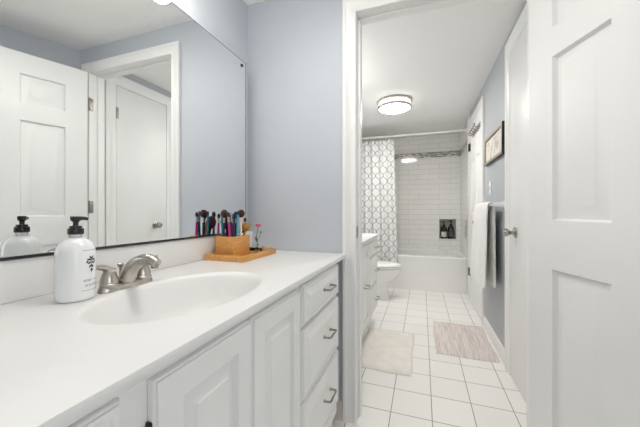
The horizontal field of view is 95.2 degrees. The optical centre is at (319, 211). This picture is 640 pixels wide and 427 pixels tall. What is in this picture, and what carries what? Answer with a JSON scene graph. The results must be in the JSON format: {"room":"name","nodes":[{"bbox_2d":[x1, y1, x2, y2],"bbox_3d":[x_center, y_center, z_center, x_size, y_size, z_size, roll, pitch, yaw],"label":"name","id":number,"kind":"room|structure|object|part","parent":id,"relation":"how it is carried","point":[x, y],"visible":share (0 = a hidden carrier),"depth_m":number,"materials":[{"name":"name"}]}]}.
{"room":"bathroom","nodes":[
{"label":"bathroom","id":0,"kind":"room"},
{"bbox_2d":[171,0,246,221],"bbox_3d":[-0.477,-0.060,1.619,0.080,2.240,5.540,0,0,19],"label":"wall","id":1,"kind":"structure","parent":0,"point":[225,20],"depth_m":1.49,"materials":[{"name":"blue paint"}]},
{"bbox_2d":[0,0,245,260],"bbox_3d":[-0.685,-0.345,0.831,0.046,0.915,1.615,0,0,19],"label":"mirror","id":2,"kind":"object","parent":1,"relation":"attached to","point":[128,117],"visible":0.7,"depth_m":0.90,"materials":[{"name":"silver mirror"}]},
{"bbox_2d":[0,231,252,304],"bbox_3d":[-0.671,0.164,0.886,0.036,0.100,1.650,0,0,19],"label":"backsplash","id":3,"kind":"structure","parent":1,"relation":"attached to","point":[29,277],"depth_m":0.87,"materials":[{"name":"stone"}]},
{"bbox_2d":[362,128,467,139],"bbox_3d":[1.159,-1.023,3.927,1.482,0.056,0.056,0,0,19],"label":"shower rod","id":4,"kind":"object","parent":1,"relation":"attached to","point":[466,129],"visible":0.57,"depth_m":3.87,"materials":[{"name":"paint"}]},
{"bbox_2d":[362,137,397,262],"bbox_3d":[0.762,-0.140,4.040,0.620,1.800,0.103,0,0,19],"label":"shower curtain","id":5,"kind":"object","parent":4,"relation":"hanging from","point":[379,217],"visible":0.68,"depth_m":4.02,"materials":[{"name":"fabric"}]},
{"bbox_2d":[247,0,341,400],"bbox_3d":[0.340,-0.060,1.456,1.570,2.240,0.090,0,0,19],"label":"wall","id":6,"kind":"structure","parent":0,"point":[294,47],"depth_m":1.57,"materials":[{"name":"blue paint"}]},
{"bbox_2d":[334,401,341,420],"bbox_3d":[-0.152,1.015,1.574,0.563,0.090,0.013,0,0,19],"label":"baseboard","id":7,"kind":"structure","parent":6,"relation":"attached to","point":[338,416],"depth_m":1.48,"materials":[{"name":"wood"}]},
{"bbox_2d":[243,0,524,140],"bbox_3d":[0.775,-1.210,1.609,2.600,0.060,6.550,0,0,19],"label":"ceiling","id":8,"kind":"structure","parent":0,"point":[442,59],"depth_m":2.32,"materials":[{"name":"paint"}]},
{"bbox_2d":[378,94,411,113],"bbox_3d":[0.796,-1.128,3.122,0.354,0.104,0.354,0,0,19],"label":"ceiling light","id":9,"kind":"object","parent":8,"relation":"attached to","point":[397,103],"visible":1,"depth_m":3.02,"materials":[{"name":"white glass"}]},
{"bbox_3d":[0.796,-1.091,3.122,0.318,0.030,0.318,0,0,19],"label":"glass","id":10,"kind":"part","parent":9,"relation":"part of","materials":[{"name":"white glass"}]},
{"bbox_2d":[363,134,459,250],"bbox_3d":[1.461,-0.060,4.733,1.670,2.240,0.120,0,0,19],"label":"wall","id":11,"kind":"structure","parent":0,"point":[427,189],"depth_m":4.59,"materials":[{"name":"tile"}]},
{"bbox_2d":[394,150,459,159],"bbox_3d":[1.426,-0.882,4.679,1.490,0.084,0.005,0,0,19],"label":"mosaic band","id":12,"kind":"object","parent":11,"relation":"attached to","point":[442,153],"visible":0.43,"depth_m":4.58,"materials":[{"name":"grey tile"}]},
{"bbox_2d":[440,221,446,238],"bbox_3d":[1.930,0.289,4.552,0.092,0.272,0.092,0,0,42],"label":"pump bottle","id":13,"kind":"object","parent":11,"relation":"in","point":[443,228],"visible":1,"depth_m":4.52,"materials":[{"name":"black plastic"}]},
{"bbox_2d":[439,219,454,237],"bbox_3d":[1.995,0.274,4.586,0.232,0.302,0.004,0,0,19],"label":"lining","id":14,"kind":"object","parent":11,"relation":"attached to","point":[446,223],"visible":0.36,"depth_m":4.59,"materials":[{"name":"tile"}]},
{"bbox_2d":[438,218,456,239],"bbox_3d":[1.962,0.274,4.493,0.260,0.330,0.010,0,0,19],"label":"edging","id":15,"kind":"object","parent":11,"relation":"attached to","point":[438,218],"visible":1,"depth_m":4.49,"materials":[{"name":"tile"}]},
{"bbox_2d":[448,220,453,238],"bbox_3d":[2.025,0.282,4.519,0.088,0.285,0.088,0,0,42],"label":"pump bottle","id":16,"kind":"object","parent":11,"relation":"in","point":[450,228],"visible":1,"depth_m":4.49,"materials":[{"name":"black plastic"}]},
{"bbox_2d":[332,288,526,426],"bbox_3d":[0.775,1.090,1.609,2.600,0.060,6.550,0,0,19],"label":"floor","id":17,"kind":"structure","parent":0,"point":[441,390],"depth_m":1.79,"materials":[{"name":"tile"}]},
{"bbox_2d":[67,264,337,426],"bbox_3d":[-0.410,0.647,0.748,0.614,0.826,1.530,0,0,19],"label":"vanity cabinet","id":18,"kind":"object","parent":17,"relation":"on","point":[277,366],"visible":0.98,"depth_m":0.70,"materials":[{"name":"paint"}]},
{"bbox_3d":[-0.332,0.313,0.180,0.022,0.134,0.430,0,0,19],"label":"drawer","id":19,"kind":"part","parent":18,"relation":"part of","materials":[{"name":"paint"}]},
{"bbox_2d":[0,231,345,426],"bbox_3d":[-0.413,0.234,0.796,0.582,0.239,1.650,0,0,19],"label":"countertop","id":20,"kind":"structure","parent":18,"relation":"on","point":[60,363],"depth_m":0.60,"materials":[{"name":"stone"}]},
{"bbox_2d":[54,216,95,302],"bbox_3d":[-0.595,0.113,0.712,0.079,0.202,0.079,0,0,19],"label":"soap bottle","id":21,"kind":"object","parent":20,"relation":"on","point":[74,256],"visible":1,"depth_m":0.69,"materials":[{"name":"white plastic"}]},
{"bbox_2d":[81,249,94,291],"bbox_3d":[-0.559,0.141,0.710,0.006,0.096,0.044,0,0,2],"label":"print","id":22,"kind":"object","parent":21,"relation":"attached to","point":[87,255],"depth_m":0.70,"materials":[{"name":"grey"}]},
{"bbox_2d":[96,254,160,293],"bbox_3d":[-0.535,0.166,0.814,0.157,0.098,0.158,0,0,-32],"label":"faucet","id":23,"kind":"object","parent":20,"relation":"on","point":[136,272],"visible":0.98,"depth_m":0.80,"materials":[{"name":"silver metal"}]},
{"bbox_3d":[-0.571,0.154,0.764,0.036,0.035,0.061,0,0,19],"label":"lever","id":24,"kind":"part","parent":23,"relation":"part of","materials":[{"name":"silver metal"}]},
{"bbox_3d":[-0.563,0.176,0.780,0.046,0.050,0.046,0,0,19],"label":"handle","id":25,"kind":"part","parent":23,"relation":"part of","materials":[{"name":"silver metal"}]},
{"bbox_3d":[-0.571,0.181,0.836,0.016,0.066,0.016,0,0,19],"label":"lift rod","id":26,"kind":"part","parent":23,"relation":"part of","materials":[{"name":"silver metal"}]},
{"bbox_3d":[-0.505,0.166,0.812,0.146,0.098,0.054,0,0,19],"label":"spout","id":27,"kind":"part","parent":23,"relation":"part of","materials":[{"name":"silver metal"}]},
{"bbox_3d":[-0.530,0.176,0.874,0.046,0.050,0.046,0,0,19],"label":"handle","id":28,"kind":"part","parent":23,"relation":"part of","materials":[{"name":"silver metal"}]},
{"bbox_2d":[77,272,261,324],"bbox_3d":[-0.353,0.281,0.783,0.340,0.139,0.496,0,0,19],"label":"basin","id":29,"kind":"object","parent":20,"relation":"in","point":[188,298],"depth_m":0.86,"materials":[{"name":"ceramic"}]},
{"bbox_2d":[205,247,275,262],"bbox_3d":[-0.363,0.201,1.381,0.198,0.026,0.290,0,0,19],"label":"tray","id":30,"kind":"object","parent":20,"relation":"on","point":[210,256],"visible":0.72,"depth_m":1.26,"materials":[{"name":"brown wood"}]},
{"bbox_2d":[216,235,249,255],"bbox_3d":[-0.405,0.160,1.363,0.095,0.092,0.130,0,0,19],"label":"brush holder","id":31,"kind":"object","parent":30,"relation":"on","point":[238,245],"visible":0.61,"depth_m":1.31,"materials":[{"name":"brown wood"}]},
{"bbox_2d":[221,211,222,235],"bbox_3d":[-0.447,0.100,1.338,0.016,0.200,0.010,0,0,-27],"label":"makeup brush","id":32,"kind":"object","parent":31,"relation":"in","point":[221,211],"visible":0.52,"depth_m":1.33,"materials":[{"name":"teal plastic"}]},
{"bbox_2d":[221,210,226,236],"bbox_3d":[-0.433,0.096,1.323,0.029,0.206,0.029,0,0,19],"label":"makeup brush","id":33,"kind":"object","parent":31,"relation":"in","point":[223,213],"visible":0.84,"depth_m":1.32,"materials":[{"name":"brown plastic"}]},
{"bbox_3d":[-0.437,0.126,1.321,0.012,0.147,0.013,0,0,19],"label":"handle","id":34,"kind":"part","parent":33,"relation":"part of","materials":[{"name":"blue plastic"}]},
{"bbox_2d":[220,216,227,235],"bbox_3d":[-0.431,0.112,1.357,0.065,0.178,0.046,0,0,19],"label":"makeup brush","id":35,"kind":"object","parent":31,"relation":"in","point":[226,222],"visible":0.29,"depth_m":1.34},
{"bbox_2d":[226,212,230,236],"bbox_3d":[-0.405,0.102,1.306,0.026,0.195,0.014,0,0,-23],"label":"makeup brush","id":36,"kind":"object","parent":31,"relation":"in","point":[227,213],"visible":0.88,"depth_m":1.30,"materials":[{"name":"plastic"}]},
{"bbox_3d":[-0.402,0.124,1.306,0.021,0.151,0.011,0,0,-17],"label":"handle","id":37,"kind":"part","parent":36,"relation":"part of","materials":[{"name":"plastic"}]},
{"bbox_2d":[230,212,232,236],"bbox_3d":[-0.401,0.101,1.320,0.012,0.197,0.021,0,0,-22],"label":"makeup brush","id":38,"kind":"object","parent":31,"relation":"in","point":[231,213],"visible":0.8,"depth_m":1.31,"materials":[{"name":"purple plastic"}]},
{"bbox_2d":[233,214,235,236],"bbox_3d":[-0.387,0.105,1.317,0.015,0.188,0.016,0,0,19],"label":"makeup brush","id":39,"kind":"object","parent":31,"relation":"in","point":[234,215],"visible":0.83,"depth_m":1.31,"materials":[{"name":"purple plastic"}]},
{"bbox_2d":[236,211,238,235],"bbox_3d":[-0.378,0.100,1.335,0.017,0.200,0.012,0,0,-20],"label":"makeup brush","id":40,"kind":"object","parent":31,"relation":"in","point":[237,212],"visible":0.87,"depth_m":1.33,"materials":[{"name":"teal plastic"}]},
{"bbox_3d":[-0.379,0.121,1.334,0.014,0.157,0.012,0,0,19],"label":"handle","id":41,"kind":"part","parent":40,"relation":"part of","materials":[{"name":"teal plastic"}]},
{"bbox_2d":[239,210,244,235],"bbox_3d":[-0.368,0.096,1.364,0.034,0.206,0.034,0,0,19],"label":"makeup brush","id":42,"kind":"object","parent":31,"relation":"in","point":[241,212],"visible":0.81,"depth_m":1.36,"materials":[{"name":"beige plastic"}]},
{"bbox_3d":[-0.370,0.126,1.361,0.013,0.147,0.014,0,0,19],"label":"handle","id":43,"kind":"part","parent":42,"relation":"part of","materials":[{"name":"beige plastic"}]},
{"bbox_2d":[242,222,249,234],"bbox_3d":[-0.355,0.126,1.386,0.047,0.148,0.044,0,0,19],"label":"makeup brush","id":44,"kind":"object","parent":31,"relation":"in","point":[245,226],"visible":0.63,"depth_m":1.37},
{"bbox_2d":[254,244,260,252],"bbox_3d":[-0.306,0.183,1.426,0.031,0.046,0.031,0,0,19],"label":"bud vase","id":45,"kind":"object","parent":30,"relation":"on","point":[257,249],"visible":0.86,"depth_m":1.42,"materials":[{"name":"clear glass"}]},
{"bbox_2d":[254,224,261,243],"bbox_3d":[-0.302,0.131,1.427,0.040,0.139,0.040,0,0,19],"label":"flower","id":46,"kind":"object","parent":45,"relation":"in","point":[257,225],"visible":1,"depth_m":1.42,"materials":[{"name":"pink plant"}]},
{"bbox_2d":[262,245,270,250],"bbox_3d":[-0.269,0.189,1.464,0.046,0.034,0.046,0,0,19],"label":"cup","id":47,"kind":"object","parent":30,"relation":"on","point":[264,247],"visible":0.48,"depth_m":1.45,"materials":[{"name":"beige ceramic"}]},
{"bbox_3d":[-0.205,0.568,0.551,0.017,0.635,0.257,0,0,19],"label":"door","id":48,"kind":"part","parent":18,"relation":"part of","materials":[{"name":"paint"}]},
{"bbox_3d":[-0.115,0.568,0.808,0.017,0.635,0.277,0,0,19],"label":"door","id":49,"kind":"part","parent":18,"relation":"part of","materials":[{"name":"paint"}]},
{"bbox_3d":[0.012,0.313,1.163,0.022,0.134,0.423,0,0,19],"label":"drawer","id":50,"kind":"part","parent":18,"relation":"part of","materials":[{"name":"paint"}]},
{"bbox_3d":[0.012,0.761,1.163,0.022,0.234,0.423,0,0,19],"label":"drawer","id":51,"kind":"part","parent":18,"relation":"part of","materials":[{"name":"paint"}]},
{"bbox_3d":[0.012,0.512,1.163,0.022,0.232,0.423,0,0,19],"label":"drawer","id":52,"kind":"part","parent":18,"relation":"part of","materials":[{"name":"paint"}]},
{"bbox_3d":[0.044,0.741,1.173,0.032,0.014,0.094,0,0,19],"label":"handle","id":53,"kind":"part","parent":18,"relation":"part of","materials":[{"name":"metal"}]},
{"bbox_3d":[0.044,0.492,1.173,0.032,0.014,0.094,0,0,19],"label":"handle","id":54,"kind":"part","parent":18,"relation":"part of","materials":[{"name":"metal"}]},
{"bbox_3d":[0.044,0.307,1.173,0.032,0.014,0.094,0,0,19],"label":"handle","id":55,"kind":"part","parent":18,"relation":"part of","materials":[{"name":"metal"}]},
{"bbox_2d":[362,238,379,334],"bbox_3d":[0.113,0.653,2.303,0.573,0.814,1.298,0,0,19],"label":"vanity cabinet","id":56,"kind":"object","parent":17,"relation":"on","point":[369,249],"visible":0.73,"depth_m":2.40,"materials":[{"name":"paint"}]},
{"bbox_3d":[0.337,0.585,2.224,0.017,0.640,0.390,0,0,19],"label":"door","id":57,"kind":"part","parent":56,"relation":"part of","materials":[{"name":"paint"}]},
{"bbox_2d":[362,233,378,244],"bbox_3d":[0.099,0.237,2.311,0.548,0.239,1.316,0,0,19],"label":"countertop","id":58,"kind":"structure","parent":56,"relation":"on","point":[366,237],"depth_m":2.52,"materials":[{"name":"stone"}]},
{"bbox_3d":[0.480,0.330,2.624,0.022,0.130,0.420,0,0,19],"label":"drawer","id":59,"kind":"part","parent":56,"relation":"part of","materials":[{"name":"paint"}]},
{"bbox_3d":[0.480,0.785,2.624,0.022,0.240,0.420,0,0,19],"label":"drawer","id":60,"kind":"part","parent":56,"relation":"part of","materials":[{"name":"paint"}]},
{"bbox_3d":[0.480,0.530,2.624,0.022,0.250,0.420,0,0,19],"label":"drawer","id":61,"kind":"part","parent":56,"relation":"part of","materials":[{"name":"paint"}]},
{"bbox_2d":[362,232,400,299],"bbox_3d":[0.641,0.665,3.611,0.703,0.790,0.436,0,0,19],"label":"toilet","id":62,"kind":"object","parent":17,"relation":"on","point":[388,272],"visible":0.31,"depth_m":3.45,"materials":[{"name":"ceramic"}]},
{"bbox_3d":[0.730,0.873,3.580,0.492,0.374,0.364,0,0,19],"label":"bowl","id":63,"kind":"part","parent":62,"relation":"part of","materials":[{"name":"ceramic"}]},
{"bbox_3d":[0.736,0.643,3.578,0.502,0.034,0.376,0,0,19],"label":"lid","id":64,"kind":"part","parent":62,"relation":"part of","materials":[{"name":"ceramic"}]},
{"bbox_3d":[0.743,0.672,3.575,0.476,0.020,0.372,0,0,19],"label":"seat","id":65,"kind":"part","parent":62,"relation":"part of","materials":[{"name":"ceramic"}]},
{"bbox_2d":[362,328,413,376],"bbox_3d":[0.513,1.050,2.252,0.398,0.019,0.688,0,0,19],"label":"bath mat","id":66,"kind":"object","parent":17,"relation":"on","point":[386,351],"visible":0.93,"depth_m":2.17,"materials":[{"name":"beige fabric"}]},
{"bbox_2d":[388,248,466,293],"bbox_3d":[1.299,0.829,4.317,1.484,0.462,0.767,0,0,19],"label":"bathtub","id":67,"kind":"object","parent":17,"relation":"on","point":[445,271],"visible":0.6,"depth_m":3.88,"materials":[{"name":"ceramic"}]},
{"bbox_2d":[433,321,499,362],"bbox_3d":[1.171,1.051,2.422,0.428,0.017,0.683,0,0,19],"label":"bath mat","id":68,"kind":"object","parent":17,"relation":"on","point":[452,339],"visible":1,"depth_m":2.33,"materials":[{"name":"beige fabric"}]},
{"bbox_2d":[460,0,526,348],"bbox_3d":[1.625,-0.060,2.833,0.105,2.240,3.358,0,0,19],"label":"wall","id":69,"kind":"structure","parent":0,"point":[493,89],"depth_m":2.30,"materials":[{"name":"grey paint"}]},
{"bbox_2d":[342,0,528,426],"bbox_3d":[0.556,-0.002,1.381,0.898,2.123,0.130,0,0,19],"label":"door frame","id":70,"kind":"structure","parent":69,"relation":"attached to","point":[350,8],"depth_m":1.46,"materials":[{"name":"paint"}]},
{"bbox_2d":[460,140,466,154],"bbox_3d":[1.996,-0.882,4.061,0.005,0.084,0.785,0,0,19],"label":"mosaic band","id":71,"kind":"object","parent":69,"relation":"attached to","point":[464,146],"visible":1,"depth_m":4.04,"materials":[{"name":"grey tile"}]},
{"bbox_2d":[467,114,469,296],"bbox_3d":[1.835,-0.060,3.600,0.008,2.240,0.188,0,0,19],"label":"trim","id":72,"kind":"structure","parent":69,"relation":"attached to","point":[468,118],"depth_m":3.68,"materials":[{"name":"paint"}]},
{"bbox_2d":[468,106,481,321],"bbox_3d":[1.622,0.025,3.109,0.080,2.051,0.715,0,0,19],"label":"door","id":73,"kind":"structure","parent":69,"relation":"in","point":[475,146],"depth_m":3.09,"materials":[{"name":"paint"}]},
{"bbox_3d":[1.591,-0.840,3.024,0.058,0.050,0.440,0,0,19],"label":"hook rail","id":74,"kind":"part","parent":73,"relation":"part of","materials":[{"name":"silver metal"}]},
{"bbox_3d":[1.614,-0.840,3.016,0.008,0.050,0.440,0,0,19],"label":"rail","id":75,"kind":"part","parent":73,"relation":"part of","materials":[{"name":"silver metal"}]},
{"bbox_2d":[469,95,484,325],"bbox_3d":[1.651,-0.006,3.099,0.020,2.133,0.856,0,0,19],"label":"door frame","id":76,"kind":"structure","parent":69,"relation":"attached to","point":[482,100],"depth_m":2.70,"materials":[{"name":"paint"}]},
{"bbox_2d":[483,316,504,365],"bbox_3d":[1.267,1.012,1.990,0.013,0.095,1.486,0,0,19],"label":"baseboard","id":77,"kind":"structure","parent":69,"relation":"attached to","point":[493,337],"depth_m":2.28,"materials":[{"name":"paint"}]},
{"bbox_2d":[484,121,504,166],"bbox_3d":[1.374,-0.513,2.312,0.023,0.230,0.608,0,0,19],"label":"framed picture","id":78,"kind":"object","parent":69,"relation":"attached to","point":[494,146],"visible":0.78,"depth_m":2.25,"materials":[{"name":"beige paper"}]},
{"bbox_2d":[486,128,500,161],"bbox_3d":[1.377,-0.513,2.312,0.006,0.182,0.565,0,0,19],"label":"art","id":79,"kind":"object","parent":78,"relation":"attached to","point":[493,142],"depth_m":2.29},
{"bbox_2d":[488,200,504,208],"bbox_3d":[1.357,-0.045,2.354,0.082,0.060,0.690,0,0,19],"label":"towel bar","id":80,"kind":"object","parent":69,"relation":"attached to","point":[494,204],"visible":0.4,"depth_m":2.04,"materials":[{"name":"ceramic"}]},
{"bbox_2d":[470,202,495,288],"bbox_3d":[1.321,0.247,2.382,0.112,0.637,0.580,0,0,19],"label":"towel","id":81,"kind":"object","parent":80,"relation":"hanging from","point":[483,252],"visible":0.98,"depth_m":2.22,"materials":[{"name":"white fabric"}]},
{"bbox_2d":[503,23,526,403],"bbox_3d":[1.116,0.014,1.659,0.076,2.072,0.495,0,0,19],"label":"door","id":82,"kind":"structure","parent":69,"relation":"in","point":[517,232],"depth_m":1.70,"materials":[{"name":"paint"}]},
{"bbox_3d":[1.154,0.130,1.779,0.068,0.064,0.064,0,0,19],"label":"knob","id":83,"kind":"part","parent":82,"relation":"part of","materials":[{"name":"silver metal"}]},
{"bbox_2d":[505,3,526,374],"bbox_3d":[1.145,-0.026,1.652,0.020,2.173,0.671,0,0,19],"label":"door frame","id":84,"kind":"structure","parent":69,"relation":"attached to","point":[522,20],"depth_m":1.91,"materials":[{"name":"paint"}]},
{"bbox_2d":[529,0,639,426],"bbox_3d":[0.864,0.037,0.829,0.170,2.030,0.802,0,0,0],"label":"door","id":85,"kind":"structure","parent":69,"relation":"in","point":[584,55],"depth_m":0.94,"materials":[{"name":"paint"}]}
]}

